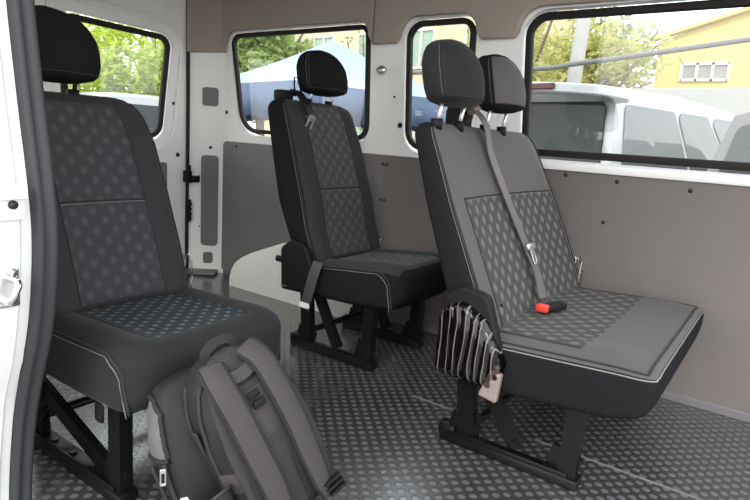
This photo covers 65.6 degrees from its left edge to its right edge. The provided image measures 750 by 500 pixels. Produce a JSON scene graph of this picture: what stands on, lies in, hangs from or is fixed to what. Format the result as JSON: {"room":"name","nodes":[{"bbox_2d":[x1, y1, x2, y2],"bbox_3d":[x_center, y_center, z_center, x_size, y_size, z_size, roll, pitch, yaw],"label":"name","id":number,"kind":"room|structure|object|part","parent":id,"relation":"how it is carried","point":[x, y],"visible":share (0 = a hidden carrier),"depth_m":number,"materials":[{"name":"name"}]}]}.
{"room":"vehicle interior","nodes":[
{"label":"vehicle interior","id":0,"kind":"room"},
{"bbox_2d":[0,0,31,499],"bbox_3d":[-0.880,-0.182,1.218,0.536,2.260,0.169,11,13,34],"label":"wall","id":1,"kind":"structure","parent":0,"point":[15,218],"depth_m":1.13,"materials":[{"name":"white metal"}]},
{"bbox_3d":[-0.717,0.073,1.133,0.009,0.080,0.046,11,13,34],"label":"striker plate","id":2,"kind":"part","parent":1,"relation":"part of","materials":[{"name":"silver metal"}]},
{"bbox_2d":[6,0,58,499],"bbox_3d":[-0.730,-0.169,1.200,0.218,2.261,0.045,11,13,34],"label":"door seal","id":3,"kind":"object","parent":1,"relation":"attached to","point":[22,23],"depth_m":1.16,"materials":[{"name":"grey rubber"}]},
{"bbox_2d":[188,52,224,272],"bbox_3d":[-1.045,-0.816,3.613,0.223,1.950,0.058,3,11,-5],"label":"pillar","id":4,"kind":"structure","parent":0,"point":[207,70],"depth_m":3.63,"materials":[{"name":"white metal"}]},
{"bbox_2d":[45,0,199,268],"bbox_3d":[-1.381,-0.771,3.263,0.120,1.950,0.885,11,13,34],"label":"door","id":5,"kind":"structure","parent":4,"relation":"in","point":[168,18],"depth_m":3.47,"materials":[{"name":"white paint"}]},
{"bbox_2d":[60,13,169,137],"bbox_3d":[-1.412,-0.931,3.213,0.030,0.610,0.636,11,13,34],"label":"window","id":6,"kind":"structure","parent":5,"relation":"attached to","point":[166,53],"depth_m":3.38,"materials":[{"name":"black rubber"}]},
{"bbox_2d":[187,0,225,52],"bbox_3d":[-0.996,-1.475,3.452,0.227,0.592,0.030,3,11,-5],"label":"trim","id":7,"kind":"structure","parent":4,"relation":"attached to","point":[204,17],"depth_m":3.46,"materials":[{"name":"beige plastic"}]},
{"bbox_2d":[32,273,749,499],"bbox_3d":[-0.066,0.583,2.016,4.000,0.062,1.930,11,13,34],"label":"floor","id":8,"kind":"structure","parent":0,"point":[378,428],"depth_m":1.87,"materials":[{"name":"rubber"}]},
{"bbox_2d":[35,5,280,499],"bbox_3d":[-0.687,-0.052,1.676,0.759,1.240,0.548,11,13,34],"label":"passenger seat","id":9,"kind":"object","parent":8,"relation":"on","point":[127,319],"visible":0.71,"depth_m":1.66,"materials":[{"name":"black fabric"}]},
{"bbox_3d":[-0.971,0.412,1.673,0.117,0.295,0.030,11,13,34],"label":"leg","id":10,"kind":"part","parent":9,"relation":"part of","materials":[{"name":"black paint"}]},
{"bbox_3d":[-0.825,0.557,1.588,0.540,0.056,0.055,11,13,34],"label":"floor rail","id":11,"kind":"part","parent":9,"relation":"part of","materials":[{"name":"black metal"}]},
{"bbox_3d":[-0.843,-0.157,1.768,0.314,0.615,0.475,11,13,34],"label":"backrest","id":12,"kind":"part","parent":9,"relation":"part of","materials":[{"name":"black fabric"}]},
{"bbox_3d":[-0.640,0.484,1.442,0.107,0.261,0.035,11,13,34],"label":"leg","id":13,"kind":"part","parent":9,"relation":"part of","materials":[{"name":"black paint"}]},
{"bbox_2d":[45,286,280,411],"bbox_3d":[-0.599,0.258,1.666,0.500,0.193,0.530,11,13,34],"label":"seat cushion","id":14,"kind":"object","parent":9,"relation":"on","point":[112,348],"depth_m":1.50,"materials":[{"name":"grey fabric"}]},
{"bbox_2d":[147,334,346,499],"bbox_3d":[-0.304,0.443,1.367,0.394,0.508,0.322,-5,14,-39],"label":"backpack","id":15,"kind":"object","parent":8,"relation":"on","point":[232,424],"visible":1,"depth_m":1.29,"materials":[{"name":"black fabric"}]},
{"bbox_3d":[-0.461,0.496,1.266,0.013,0.040,0.004,0,12,-20],"label":"zip pull","id":16,"kind":"part","parent":15,"relation":"part of","materials":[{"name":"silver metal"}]},
{"bbox_3d":[-0.228,0.446,1.328,0.110,0.379,0.281,14,15,42],"label":"panel","id":17,"kind":"part","parent":15,"relation":"part of","materials":[{"name":"grey fabric"}]},
{"bbox_2d":[268,50,446,371],"bbox_3d":[-0.055,-0.203,2.529,0.750,1.294,0.560,11,13,34],"label":"passenger seat","id":18,"kind":"object","parent":8,"relation":"on","point":[333,251],"visible":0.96,"depth_m":2.46,"materials":[{"name":"black fabric"}]},
{"bbox_3d":[-0.394,0.043,2.489,0.061,0.036,0.028,9,12,24],"label":"recline lever","id":19,"kind":"part","parent":18,"relation":"part of","materials":[{"name":"black plastic"}]},
{"bbox_3d":[-0.297,0.287,2.547,0.117,0.295,0.030,11,13,34],"label":"leg","id":20,"kind":"part","parent":18,"relation":"part of","materials":[{"name":"black paint"}]},
{"bbox_3d":[-0.214,-0.314,2.625,0.348,0.680,0.497,11,13,34],"label":"backrest","id":21,"kind":"part","parent":18,"relation":"part of","materials":[{"name":"black fabric"}]},
{"bbox_3d":[-0.187,0.425,2.487,0.450,0.056,0.055,11,13,34],"label":"floor rail","id":22,"kind":"part","parent":18,"relation":"part of","materials":[{"name":"black metal"}]},
{"bbox_3d":[-0.083,0.245,2.839,0.117,0.295,0.030,11,13,34],"label":"leg","id":23,"kind":"part","parent":18,"relation":"part of","materials":[{"name":"black paint"}]},
{"bbox_3d":[-0.039,0.345,2.366,0.107,0.261,0.035,11,13,34],"label":"leg","id":24,"kind":"part","parent":18,"relation":"part of","materials":[{"name":"black paint"}]},
{"bbox_2d":[313,248,446,310],"bbox_3d":[0.028,0.111,2.518,0.500,0.210,0.475,11,13,34],"label":"seat cushion","id":25,"kind":"object","parent":18,"relation":"on","point":[374,279],"depth_m":2.34,"materials":[{"name":"black fabric"}]},
{"bbox_3d":[0.027,0.382,2.779,0.450,0.056,0.055,11,13,34],"label":"floor rail","id":26,"kind":"part","parent":18,"relation":"part of","materials":[{"name":"black metal"}]},
{"bbox_3d":[0.175,0.302,2.659,0.107,0.261,0.035,11,13,34],"label":"leg","id":27,"kind":"part","parent":18,"relation":"part of","materials":[{"name":"black paint"}]},
{"bbox_2d":[415,39,703,491],"bbox_3d":[0.628,-0.018,1.942,0.810,1.242,1.012,11,13,34],"label":"seat","id":28,"kind":"object","parent":8,"relation":"on","point":[515,319],"visible":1,"depth_m":1.73,"materials":[{"name":"black fabric"}]},
{"bbox_3d":[0.194,-0.409,1.742,0.029,0.117,0.013,11,13,34],"label":"post","id":29,"kind":"part","parent":28,"relation":"part of","materials":[{"name":"silver metal"}]},
{"bbox_3d":[0.276,-0.425,1.854,0.029,0.117,0.013,11,13,34],"label":"post","id":30,"kind":"part","parent":28,"relation":"part of","materials":[{"name":"silver metal"}]},
{"bbox_3d":[0.284,0.468,1.812,0.117,0.295,0.030,11,13,34],"label":"leg","id":31,"kind":"part","parent":28,"relation":"part of","materials":[{"name":"black paint"}]},
{"bbox_3d":[0.390,-0.451,2.009,0.029,0.122,0.013,11,13,34],"label":"post","id":32,"kind":"part","parent":28,"relation":"part of","materials":[{"name":"silver metal"}]},
{"bbox_3d":[0.483,-0.113,2.064,0.314,0.610,0.926,11,13,34],"label":"backrest","id":33,"kind":"part","parent":28,"relation":"part of","materials":[{"name":"black fabric"}]},
{"bbox_3d":[0.472,-0.467,2.121,0.029,0.122,0.013,11,13,34],"label":"post","id":34,"kind":"part","parent":28,"relation":"part of","materials":[{"name":"silver metal"}]},
{"bbox_3d":[0.392,0.605,1.753,0.445,0.056,0.055,11,13,34],"label":"floor rail","id":35,"kind":"part","parent":28,"relation":"part of","materials":[{"name":"black metal"}]},
{"bbox_3d":[0.538,0.525,1.635,0.107,0.261,0.035,11,13,34],"label":"leg","id":36,"kind":"part","parent":28,"relation":"part of","materials":[{"name":"black paint"}]},
{"bbox_2d":[466,288,703,418],"bbox_3d":[0.733,0.302,1.909,0.500,0.194,0.890,11,13,34],"label":"seat cushion","id":37,"kind":"object","parent":28,"relation":"on","point":[583,352],"depth_m":1.62,"materials":[{"name":"black fabric"}]},
{"bbox_2d":[222,0,749,272],"bbox_3d":[0.605,-0.498,2.537,3.860,1.950,0.080,11,13,34],"label":"wall","id":38,"kind":"structure","parent":0,"point":[385,135],"depth_m":2.86,"materials":[{"name":"white metal"}]},
{"bbox_2d":[186,268,217,275],"bbox_3d":[-1.118,0.137,3.742,0.200,0.020,0.140,3,11,-5],"label":"trim","id":39,"kind":"structure","parent":38,"relation":"attached to","point":[195,271],"depth_m":3.69,"materials":[{"name":"grey plastic"}]},
{"bbox_2d":[229,242,351,316],"bbox_3d":[-0.412,0.098,3.255,1.040,0.378,0.179,11,13,34],"label":"trim","id":40,"kind":"structure","parent":38,"relation":"attached to","point":[258,272],"depth_m":3.30,"materials":[{"name":"beige paint"}]},
{"bbox_2d":[222,0,375,46],"bbox_3d":[-0.462,-1.391,3.151,1.170,0.572,0.030,11,13,34],"label":"trim","id":41,"kind":"structure","parent":38,"relation":"attached to","point":[237,15],"depth_m":3.15,"materials":[{"name":"beige plastic"}]},
{"bbox_2d":[232,24,370,139],"bbox_3d":[-0.443,-0.927,3.242,1.053,0.577,0.030,11,13,34],"label":"window","id":42,"kind":"structure","parent":38,"relation":"in","point":[237,37],"depth_m":3.15,"materials":[{"name":"black rubber"}]},
{"bbox_2d":[221,141,387,270],"bbox_3d":[-0.463,-0.177,3.344,1.258,0.816,0.014,11,13,34],"label":"wall panel","id":43,"kind":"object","parent":38,"relation":"attached to","point":[253,220],"depth_m":3.52,"materials":[{"name":"grey plastic"}]},
{"bbox_2d":[405,17,476,149],"bbox_3d":[0.292,-0.766,2.729,0.368,0.601,0.030,11,13,34],"label":"window","id":44,"kind":"structure","parent":38,"relation":"in","point":[450,21],"depth_m":2.78,"materials":[{"name":"black rubber"}]},
{"bbox_2d":[223,269,749,422],"bbox_3d":[0.556,0.448,2.688,3.800,0.034,0.016,11,13,34],"label":"trim","id":45,"kind":"structure","parent":38,"relation":"attached to","point":[732,413],"depth_m":2.22,"materials":[{"name":"grey plastic"}]},
{"bbox_2d":[373,0,621,44],"bbox_3d":[1.103,-1.075,2.054,2.697,0.572,0.030,11,13,34],"label":"trim","id":46,"kind":"structure","parent":38,"relation":"attached to","point":[494,19],"depth_m":2.54,"materials":[{"name":"beige plastic"}]},
{"bbox_2d":[380,155,749,413],"bbox_3d":[1.075,0.134,2.265,2.586,0.816,0.013,11,13,34],"label":"wall panel","id":47,"kind":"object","parent":38,"relation":"attached to","point":[684,242],"depth_m":2.22,"materials":[{"name":"grey plastic"}]},
{"bbox_2d":[522,0,749,171],"bbox_3d":[1.161,-0.601,2.119,1.321,0.588,0.030,11,13,34],"label":"window","id":48,"kind":"structure","parent":38,"relation":"in","point":[701,4],"depth_m":2.25,"materials":[{"name":"black rubber"}]},
{"bbox_2d":[541,159,749,185],"bbox_3d":[1.373,-0.230,1.989,1.910,0.038,0.034,11,13,34],"label":"trim","id":49,"kind":"structure","parent":38,"relation":"attached to","point":[673,174],"depth_m":2.20,"materials":[{"name":"white paint"}]},
{"bbox_3d":[-1.518,-0.479,1.713,1.650,1.950,0.050,11,13,34],"label":"wall","id":50,"kind":"structure","parent":0,"visible":0},
{"bbox_2d":[34,0,44,90],"bbox_3d":[-1.938,-0.671,2.559,0.050,1.950,0.950,11,13,34],"label":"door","id":51,"kind":"structure","parent":50,"relation":"in","point":[37,2],"depth_m":2.82,"materials":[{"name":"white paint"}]},
{"label":"outside","id":52,"kind":"structure","parent":0,"visible":0},
{"bbox_2d":[413,37,749,74],"bbox_3d":[3.736,-3.558,10.041,12.510,0.984,0.272,12,14,36],"label":"overhead cable","id":53,"kind":"object","parent":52,"point":[744,39],"visible":0.72,"depth_m":9.51,"materials":[{"name":"grey plastic"}]},
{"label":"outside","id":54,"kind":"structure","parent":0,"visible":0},
{"bbox_3d":[0.464,-1.141,14.458,90.000,0.100,70.000,11,13,34],"label":"ground","id":55,"kind":"structure","parent":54,"visible":0},
{"bbox_2d":[65,11,129,91],"bbox_3d":[-7.241,-3.481,11.582,3.970,4.694,4.180,11,13,34],"label":"tree","id":56,"kind":"object","parent":55,"relation":"on","point":[87,86],"visible":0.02,"depth_m":12.25,"materials":[{"name":"green plant"}]},
{"bbox_2d":[80,92,158,131],"bbox_3d":[-4.009,-1.385,8.900,1.760,1.910,4.230,-7,15,-44],"label":"hatchback","id":57,"kind":"object","parent":55,"relation":"on","point":[147,105],"visible":0.05,"depth_m":7.36,"materials":[{"name":"silver metal"}]},
{"bbox_3d":[-2.684,-1.607,7.497,1.530,0.470,0.281,-7,15,-44],"label":"glass","id":58,"kind":"part","parent":57,"relation":"part of","materials":[{"name":"grey glass"}]},
{"bbox_2d":[86,18,163,95],"bbox_3d":[-5.578,-4.023,14.848,3.909,4.731,3.766,11,13,34],"label":"tree","id":59,"kind":"object","parent":55,"relation":"on","point":[147,78],"visible":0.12,"depth_m":13.91,"materials":[{"name":"green plant"}]},
{"bbox_2d":[237,28,313,135],"bbox_3d":[-3.702,-5.271,18.424,3.322,6.063,3.109,11,13,34],"label":"tree","id":60,"kind":"object","parent":55,"relation":"on","point":[254,52],"visible":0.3,"depth_m":17.65,"materials":[{"name":"green plant"}]},
{"bbox_2d":[240,40,447,131],"bbox_3d":[-0.754,-1.787,9.268,3.680,2.980,3.680,-6,14,-40],"label":"canopy tent","id":61,"kind":"object","parent":55,"relation":"on","point":[258,85],"visible":0.34,"depth_m":7.93,"materials":[{"name":"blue fabric"}]},
{"bbox_2d":[341,25,365,130],"bbox_3d":[-0.217,-3.657,15.585,1.303,4.429,1.383,11,13,34],"label":"tree","id":62,"kind":"object","parent":55,"relation":"on","point":[363,45],"visible":0.02,"depth_m":15.09,"materials":[{"name":"green plant"}]},
{"bbox_2d":[264,10,572,141],"bbox_3d":[1.107,-7.129,25.049,12.315,7.690,6.255,12,14,37],"label":"apartment building","id":63,"kind":"structure","parent":55,"relation":"on","point":[423,36],"depth_m":21.48,"materials":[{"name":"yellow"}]},
{"bbox_3d":[-2.078,-8.018,23.778,1.100,1.300,0.030,12,14,37],"label":"pane","id":64,"kind":"part","parent":63,"relation":"part of","materials":[{"name":"grey glass"}]},
{"bbox_3d":[-0.404,-4.722,22.885,1.100,1.200,0.030,12,14,37],"label":"pane","id":65,"kind":"part","parent":63,"relation":"part of","materials":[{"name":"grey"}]},
{"bbox_3d":[-0.212,-7.612,22.325,1.100,1.300,0.030,12,14,37],"label":"pane","id":66,"kind":"part","parent":63,"relation":"part of","materials":[{"name":"grey"}]},
{"bbox_3d":[1.654,-7.206,20.871,1.100,1.300,0.030,12,14,37],"label":"pane","id":67,"kind":"part","parent":63,"relation":"part of","materials":[{"name":"grey"}]},
{"bbox_2d":[462,10,572,81],"bbox_3d":[3.265,-4.048,13.854,2.561,6.306,2.402,-5,14,-38],"label":"tree","id":68,"kind":"object","parent":55,"relation":"on","point":[539,45],"visible":0.09,"depth_m":13.52,"materials":[{"name":"green plant"}]},
{"bbox_2d":[566,8,591,82],"bbox_3d":[4.104,-3.928,11.394,1.600,7.009,0.312,11,13,34],"label":"utility pole","id":69,"kind":"object","parent":55,"relation":"on","point":[582,26],"visible":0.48,"depth_m":11.36,"materials":[{"name":"concrete"}]},
{"bbox_2d":[534,7,684,88],"bbox_3d":[6.666,-4.572,18.230,4.966,6.112,3.264,9,12,24],"label":"tree","id":70,"kind":"object","parent":55,"relation":"on","point":[606,78],"visible":0.4,"depth_m":17.51,"materials":[{"name":"green plant"}]},
{"bbox_2d":[568,6,659,88],"bbox_3d":[10.118,-6.786,26.113,6.331,7.900,4.670,11,13,34],"label":"tree","id":71,"kind":"object","parent":55,"relation":"on","point":[625,32],"visible":0.06,"depth_m":24.92,"materials":[{"name":"green plant"}]},
{"bbox_2d":[530,82,734,170],"bbox_3d":[2.776,-0.461,6.087,4.722,2.050,1.894,-5,14,-37],"label":"minivan","id":72,"kind":"object","parent":55,"relation":"on","point":[584,117],"visible":0.23,"depth_m":4.33,"materials":[{"name":"white paint"}]},
{"bbox_2d":[532,82,554,89],"bbox_3d":[0.974,-1.255,4.496,0.040,0.045,0.980,-5,14,-37],"label":"brake light","id":73,"kind":"object","parent":72,"relation":"attached to","point":[535,85],"depth_m":4.17,"materials":[{"name":"red plastic"}]},
{"bbox_3d":[1.115,-0.825,4.711,0.102,0.730,1.637,-5,14,-37],"label":"glass","id":74,"kind":"part","parent":72,"relation":"part of","materials":[{"name":"grey glass"}]},
{"bbox_3d":[2.171,-0.696,4.448,1.104,0.735,0.127,-5,14,-37],"label":"glass","id":75,"kind":"part","parent":72,"relation":"part of","materials":[{"name":"grey glass"}]},
{"bbox_3d":[2.853,-0.751,4.963,1.113,0.735,0.127,-5,14,-37],"label":"glass","id":76,"kind":"part","parent":72,"relation":"part of","materials":[{"name":"grey glass"}]},
{"bbox_3d":[3.454,-0.795,5.398,1.404,0.735,0.105,-3,13,-31],"label":"glass","id":77,"kind":"part","parent":72,"relation":"part of","materials":[{"name":"grey glass"}]},
{"bbox_2d":[632,87,749,114],"bbox_3d":[9.739,-2.320,14.369,7.300,3.450,0.250,11,13,34],"label":"wall","id":78,"kind":"structure","parent":55,"relation":"on","point":[735,100],"depth_m":14.76,"materials":[{"name":"white paint"}]},
{"bbox_2d":[653,7,749,87],"bbox_3d":[13.284,-4.858,19.356,6.379,6.988,8.255,11,13,34],"label":"building","id":79,"kind":"structure","parent":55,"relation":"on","point":[729,65],"depth_m":16.93,"materials":[{"name":"yellow paint"}]},
{"bbox_3d":[9.684,-5.227,17.098,1.230,0.460,0.030,11,13,34],"label":"pane","id":80,"kind":"part","parent":79,"relation":"part of","materials":[{"name":"grey glass"}]},
{"bbox_2d":[707,111,749,174],"bbox_3d":[3.799,0.038,4.231,4.330,1.910,1.760,-7,15,-44],"label":"hatchback","id":81,"kind":"object","parent":55,"relation":"on","point":[734,146],"visible":0.07,"depth_m":3.34,"materials":[{"name":"grey paint"}]},
{"bbox_3d":[2.467,-0.257,2.828,0.311,0.670,1.536,-7,15,-44],"label":"glass","id":82,"kind":"part","parent":81,"relation":"part of","materials":[{"name":"grey glass"}]}
]}

